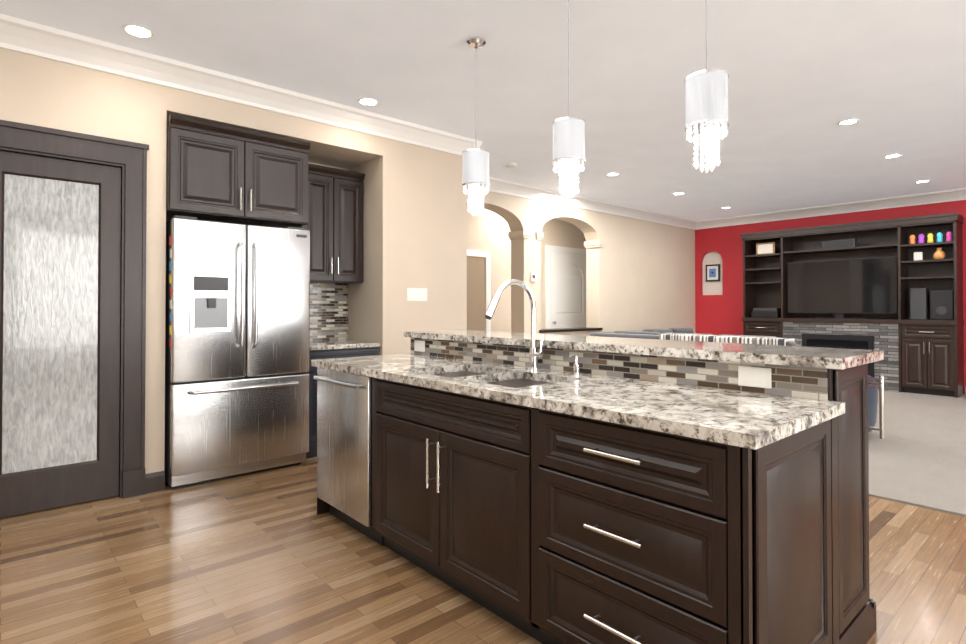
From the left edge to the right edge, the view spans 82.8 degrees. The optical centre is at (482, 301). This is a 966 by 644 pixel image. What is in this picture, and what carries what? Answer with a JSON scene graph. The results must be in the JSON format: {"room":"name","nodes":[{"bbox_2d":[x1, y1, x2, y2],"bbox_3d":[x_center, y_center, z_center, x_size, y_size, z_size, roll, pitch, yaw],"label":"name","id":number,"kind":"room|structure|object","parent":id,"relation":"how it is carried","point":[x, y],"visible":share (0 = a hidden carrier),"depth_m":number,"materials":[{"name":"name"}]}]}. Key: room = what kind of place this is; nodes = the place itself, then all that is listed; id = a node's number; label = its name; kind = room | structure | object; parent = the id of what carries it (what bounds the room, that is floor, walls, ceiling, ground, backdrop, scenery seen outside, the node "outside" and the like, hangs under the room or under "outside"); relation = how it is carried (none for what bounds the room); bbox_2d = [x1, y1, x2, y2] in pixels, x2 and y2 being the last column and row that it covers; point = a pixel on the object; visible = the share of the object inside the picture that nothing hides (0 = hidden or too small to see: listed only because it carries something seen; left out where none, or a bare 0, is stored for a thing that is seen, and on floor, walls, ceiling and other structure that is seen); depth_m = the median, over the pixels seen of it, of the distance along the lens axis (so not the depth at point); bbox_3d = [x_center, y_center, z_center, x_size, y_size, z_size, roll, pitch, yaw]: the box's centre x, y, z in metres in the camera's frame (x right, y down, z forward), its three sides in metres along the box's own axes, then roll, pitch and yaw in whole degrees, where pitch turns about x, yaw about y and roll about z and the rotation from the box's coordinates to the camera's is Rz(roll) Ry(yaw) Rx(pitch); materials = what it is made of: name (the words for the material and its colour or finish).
{"room":"kitchen and living room","nodes":[
{"label":"kitchen and living room","id":0,"kind":"room"},
{"bbox_2d":[0,48,466,473],"bbox_3d":[-3.109,-0.170,3.501,6.940,2.850,1.040,1,-1,-41],"label":"wall","id":1,"kind":"structure","parent":0,"point":[415,217],"depth_m":4.78,"materials":[{"name":"paint"}]},
{"bbox_2d":[0,120,148,517],"bbox_3d":[-2.601,0.114,3.311,0.973,2.279,0.172,1,-1,-41],"label":"pantry door","id":2,"kind":"structure","parent":1,"relation":"in","point":[73,210],"depth_m":3.36,"materials":[{"name":"brown wood"}]},
{"bbox_2d":[145,471,164,493],"bbox_3d":[1.554,1.189,3.155,13.500,0.125,9.700,1,-1,-41],"label":"baseboard","id":3,"kind":"structure","parent":1,"relation":"attached to","point":[154,481],"depth_m":3.61,"materials":[{"name":"brown wood"}]},
{"bbox_2d":[166,114,310,227],"bbox_3d":[-1.939,-0.915,4.207,0.967,0.625,0.732,1,-1,-41],"label":"upper cabinet","id":4,"kind":"object","parent":1,"relation":"attached to","point":[220,173],"visible":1,"depth_m":3.92,"materials":[{"name":"brown wood"}]},
{"bbox_2d":[0,14,481,155],"bbox_3d":[-2.687,-1.524,3.121,7.050,0.150,0.110,1,-1,-41],"label":"crown molding","id":5,"kind":"structure","parent":1,"relation":"attached to","point":[31,38],"depth_m":3.79,"materials":[{"name":"white"}]},
{"bbox_2d":[299,163,364,283],"bbox_3d":[-1.404,-0.664,4.917,0.593,0.990,0.354,1,-1,-41],"label":"upper cabinet","id":6,"kind":"object","parent":1,"relation":"attached to","point":[334,226],"visible":0.83,"depth_m":4.82,"materials":[{"name":"brown wood"}]},
{"bbox_2d":[407,288,426,300],"bbox_3d":[-0.604,-0.061,5.006,0.209,0.113,0.009,1,-1,-41],"label":"light switch","id":7,"kind":"object","parent":1,"relation":"attached to","point":[416,294],"visible":1,"depth_m":5.00,"materials":[{"name":"white plastic"}]},
{"bbox_2d":[0,456,965,643],"bbox_3d":[1.181,1.282,3.692,13.650,0.050,11.000,1,-1,-41],"label":"floor","id":8,"kind":"structure","parent":0,"point":[270,556],"depth_m":2.47,"materials":[{"name":"brown wood"}]},
{"bbox_2d":[164,215,309,487],"bbox_3d":[-1.899,0.346,4.152,0.948,1.832,0.774,1,-1,-41],"label":"fridge","id":9,"kind":"object","parent":8,"relation":"on","point":[237,323],"visible":1,"depth_m":3.85,"materials":[{"name":"silver metal"}]},
{"bbox_2d":[305,339,380,457],"bbox_3d":[-1.347,0.815,4.765,0.688,0.908,0.634,1,-1,-41],"label":"base cabinet","id":10,"kind":"object","parent":8,"relation":"on","point":[328,349],"visible":0.15,"depth_m":4.46,"materials":[{"name":"brown wood"}]},
{"bbox_2d":[311,335,883,643],"bbox_3d":[0.245,0.736,2.606,1.158,1.018,2.521,1,-1,-41],"label":"kitchen island","id":11,"kind":"object","parent":8,"relation":"on","point":[557,489],"depth_m":1.85,"materials":[{"name":"wood"}]},
{"bbox_2d":[485,279,546,346],"bbox_3d":[0.152,0.116,2.605,0.347,0.442,0.091,1,-1,-41],"label":"faucet","id":12,"kind":"object","parent":11,"relation":"on","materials":[{"name":"silver metal"}]},
{"bbox_2d":[404,331,882,362],"bbox_3d":[0.495,0.213,2.859,0.495,0.035,2.529,1,-1,-41],"label":"island countertop","id":13,"kind":"structure","parent":11,"relation":"on","point":[677,347],"depth_m":2.22,"materials":[{"name":"stone"}]},
{"bbox_2d":[740,212,963,397],"bbox_3d":[5.536,0.074,8.468,0.515,2.470,2.850,1,-1,-41],"label":"entertainment unit","id":14,"kind":"object","parent":8,"relation":"on","point":[923,356],"visible":0.75,"depth_m":7.95,"materials":[{"name":"wood"}]},
{"bbox_2d":[756,242,774,254],"bbox_3d":[4.765,-0.880,9.244,0.022,0.204,0.300,1,-1,-41],"label":"photo","id":15,"kind":"object","parent":14,"relation":"on","point":[765,248],"visible":0.82,"depth_m":9.23,"materials":[{"name":"beige paper"}]},
{"bbox_2d":[751,308,780,317],"bbox_3d":[4.818,0.197,9.280,0.280,0.160,0.420,1,-1,-41],"label":"receiver","id":16,"kind":"object","parent":14,"relation":"on","point":[767,312],"visible":0.9,"depth_m":9.17,"materials":[{"name":"black"}]},
{"bbox_2d":[822,239,856,248],"bbox_3d":[5.482,-0.872,8.430,0.142,0.130,0.440,1,-1,-41],"label":"speaker","id":17,"kind":"object","parent":14,"relation":"on","point":[843,243],"visible":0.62,"depth_m":8.37},
{"bbox_2d":[787,256,897,318],"bbox_3d":[5.468,-0.184,8.410,0.140,0.904,1.460,1,-1,-41],"label":"screen","id":18,"kind":"object","parent":14,"relation":"on","point":[840,288],"visible":1,"depth_m":8.33,"materials":[{"name":"black glass"}]},
{"bbox_2d":[909,235,914,243],"bbox_3d":[6.058,-0.867,7.732,0.070,0.145,0.070,0,-1,34],"label":"toy","id":19,"kind":"object","parent":14,"relation":"on","point":[912,237],"depth_m":7.71,"materials":[{"name":"orange plastic"}]},
{"bbox_2d":[914,252,922,259],"bbox_3d":[6.113,-0.627,7.697,0.040,0.124,0.100,1,-1,-41],"label":"picture frame","id":20,"kind":"object","parent":14,"relation":"on","point":[917,255],"depth_m":7.68,"materials":[{"name":"white"}]},
{"bbox_2d":[918,234,924,243],"bbox_3d":[6.124,-0.867,7.657,0.070,0.145,0.070,0,-1,34],"label":"toy","id":21,"kind":"object","parent":14,"relation":"on","point":[921,237],"depth_m":7.64,"materials":[{"name":"purple plastic"}]},
{"bbox_2d":[927,233,933,242],"bbox_3d":[6.190,-0.868,7.582,0.070,0.145,0.070,0,-1,34],"label":"toy","id":22,"kind":"object","parent":14,"relation":"on","point":[930,236],"depth_m":7.56,"materials":[{"name":"yellow plastic"}]},
{"bbox_2d":[910,288,953,319],"bbox_3d":[6.273,0.039,7.638,0.268,0.440,0.470,1,-1,-41],"label":"speaker","id":23,"kind":"object","parent":14,"relation":"on","point":[941,305],"visible":0.88,"depth_m":7.55},
{"bbox_2d":[933,248,945,258],"bbox_3d":[6.265,-0.649,7.525,0.138,0.164,0.138,0,-1,37],"label":"decorative vase","id":24,"kind":"object","parent":14,"relation":"on","point":[939,253],"depth_m":7.49,"materials":[{"name":"orange ceramic"}]},
{"bbox_2d":[936,232,942,241],"bbox_3d":[6.256,-0.869,7.507,0.070,0.145,0.070,0,-1,34],"label":"toy","id":25,"kind":"object","parent":14,"relation":"on","point":[939,235],"depth_m":7.48,"materials":[{"name":"teal plastic"}]},
{"bbox_2d":[946,232,952,241],"bbox_3d":[6.323,-0.870,7.432,0.070,0.145,0.070,0,-1,34],"label":"toy","id":26,"kind":"object","parent":14,"relation":"on","point":[949,235],"depth_m":7.41,"materials":[{"name":"pink plastic"}]},
{"bbox_2d":[868,390,965,516],"bbox_3d":[4.773,1.268,5.324,5.800,0.014,8.700,1,-1,-41],"label":"carpet floor","id":27,"kind":"structure","parent":8,"relation":"on","point":[917,455],"depth_m":4.53,"materials":[{"name":"beige carpet"}]},
{"bbox_2d":[589,327,796,345],"bbox_3d":[3.322,0.854,7.675,2.516,0.866,2.700,1,-1,-41],"label":"sofa","id":28,"kind":"object","parent":27,"relation":"on","point":[684,333],"visible":0.17,"depth_m":6.76,"materials":[{"name":"grey fabric"}]},
{"bbox_2d":[868,375,877,431],"bbox_3d":[3.257,0.899,5.232,0.782,0.722,0.823,1,-1,-41],"label":"armchair","id":29,"kind":"object","parent":27,"relation":"on","point":[872,402],"visible":0.04,"depth_m":4.90,"materials":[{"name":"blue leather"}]},
{"bbox_2d":[0,0,965,220],"bbox_3d":[1.181,-1.617,3.723,13.650,0.050,11.000,1,-1,-41],"label":"ceiling","id":30,"kind":"structure","parent":0,"point":[805,77],"depth_m":3.85,"materials":[{"name":"white paint"}]},
{"bbox_2d":[122,24,153,38],"bbox_3d":[-2.035,-1.593,3.236,0.164,0.008,0.164,1,-1,-41],"label":"recessed light","id":31,"kind":"object","parent":30,"relation":"in","point":[138,31],"visible":0.98,"depth_m":3.24,"materials":[{"name":"white"}]},
{"bbox_2d":[358,98,378,105],"bbox_3d":[-0.909,-1.581,4.348,0.164,0.008,0.164,1,-1,-41],"label":"recessed light","id":32,"kind":"object","parent":30,"relation":"in","point":[368,101],"visible":1,"depth_m":4.34,"materials":[{"name":"white"}]},
{"bbox_2d":[462,36,489,216],"bbox_3d":[-0.043,-1.057,3.359,0.170,1.076,0.170,1,-1,-41],"label":"pendant light","id":33,"kind":"object","parent":30,"relation":"hanging from","point":[475,169],"visible":1,"depth_m":3.30,"materials":[{"name":"white glass"}]},
{"bbox_2d":[506,162,516,167],"bbox_3d":[0.324,-1.548,6.246,0.130,0.033,0.130,1,-1,-41],"label":"smoke detector","id":34,"kind":"object","parent":30,"relation":"attached to","point":[511,165],"visible":1,"depth_m":6.20,"materials":[{"name":"white plastic"}]},
{"bbox_2d":[552,0,585,198],"bbox_3d":[0.439,-1.063,2.811,0.170,1.076,0.170,1,-1,-41],"label":"pendant light","id":35,"kind":"object","parent":30,"relation":"hanging from","point":[568,142],"visible":1,"depth_m":2.75,"materials":[{"name":"white glass"}]},
{"bbox_2d":[606,173,619,175],"bbox_3d":[1.594,-1.555,6.726,0.164,0.008,0.164,1,-1,-41],"label":"recessed light","id":36,"kind":"object","parent":30,"relation":"in","point":[612,174],"visible":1,"depth_m":6.73,"materials":[{"name":"white"}]},
{"bbox_2d":[684,22,728,172],"bbox_3d":[0.922,-1.069,2.263,0.170,1.076,0.170,1,-1,-41],"label":"pendant light","id":37,"kind":"object","parent":30,"relation":"hanging from","point":[706,102],"visible":1,"depth_m":2.21,"materials":[{"name":"white glass"}]},
{"bbox_2d":[837,119,859,125],"bbox_3d":[3.216,-1.576,4.823,0.164,0.008,0.164,1,-1,-41],"label":"recessed light","id":38,"kind":"object","parent":30,"relation":"in","point":[848,122],"visible":0.96,"depth_m":4.82,"materials":[{"name":"white"}]},
{"bbox_2d":[884,154,901,158],"bbox_3d":[4.426,-1.564,5.915,0.164,0.008,0.164,1,-1,-41],"label":"recessed light","id":39,"kind":"object","parent":30,"relation":"in","point":[893,156],"visible":1,"depth_m":5.92,"materials":[{"name":"white"}]},
{"bbox_2d":[915,180,930,182],"bbox_3d":[5.699,-1.551,7.103,0.164,0.008,0.164,1,-1,-41],"label":"recessed light","id":40,"kind":"object","parent":30,"relation":"in","point":[922,181],"visible":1,"depth_m":7.11,"materials":[{"name":"white"}]},
{"bbox_2d":[467,189,694,335],"bbox_3d":[-1.293,-0.137,6.516,13.650,2.850,1.155,1,-1,-41],"label":"wall","id":41,"kind":"structure","parent":0,"point":[640,274],"depth_m":8.68,"materials":[{"name":"beige paint"}]},
{"bbox_2d":[467,250,490,330],"bbox_3d":[-0.276,0.274,7.982,1.060,2.060,0.050,1,-1,-41],"label":"doorway frame","id":42,"kind":"object","parent":41,"relation":"attached to","point":[478,282],"visible":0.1,"depth_m":8.20,"materials":[{"name":"white"}]},
{"bbox_2d":[530,272,535,280],"bbox_3d":[0.691,-0.331,7.526,0.090,0.120,0.024,1,-1,-41],"label":"thermostat","id":43,"kind":"object","parent":41,"relation":"attached to","point":[532,276],"visible":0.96,"depth_m":7.50,"materials":[{"name":"white plastic"}]},
{"bbox_2d":[546,245,585,328],"bbox_3d":[1.520,0.191,9.559,1.200,2.260,0.060,1,-1,-41],"label":"hall door","id":44,"kind":"structure","parent":41,"relation":"in","point":[565,287],"depth_m":9.51,"materials":[{"name":"white wood"}]},
{"bbox_2d":[480,177,699,229],"bbox_3d":[1.604,-1.468,8.286,6.440,0.150,0.110,1,-1,-41],"label":"crown molding","id":45,"kind":"structure","parent":41,"relation":"attached to","point":[501,186],"depth_m":8.23,"materials":[{"name":"white wood"}]},
{"bbox_2d":[695,200,965,393],"bbox_3d":[6.283,-0.119,8.202,0.250,2.850,11.000,1,-1,-41],"label":"wall","id":46,"kind":"structure","parent":0,"point":[718,307],"depth_m":9.97,"materials":[{"name":"red paint"}]},
{"bbox_2d":[706,264,719,281],"bbox_3d":[4.337,-0.530,10.337,0.045,0.320,0.270,1,-1,-41],"label":"framed picture","id":47,"kind":"object","parent":46,"relation":"attached to","point":[712,272],"visible":0.96,"depth_m":10.32,"materials":[{"name":"black"}]},
{"bbox_2d":[700,188,965,228],"bbox_3d":[6.908,-1.479,7.235,0.110,0.150,8.700,1,-1,-41],"label":"crown molding","id":48,"kind":"structure","parent":46,"relation":"attached to","point":[959,194],"depth_m":8.62,"materials":[{"name":"white"}]}
]}

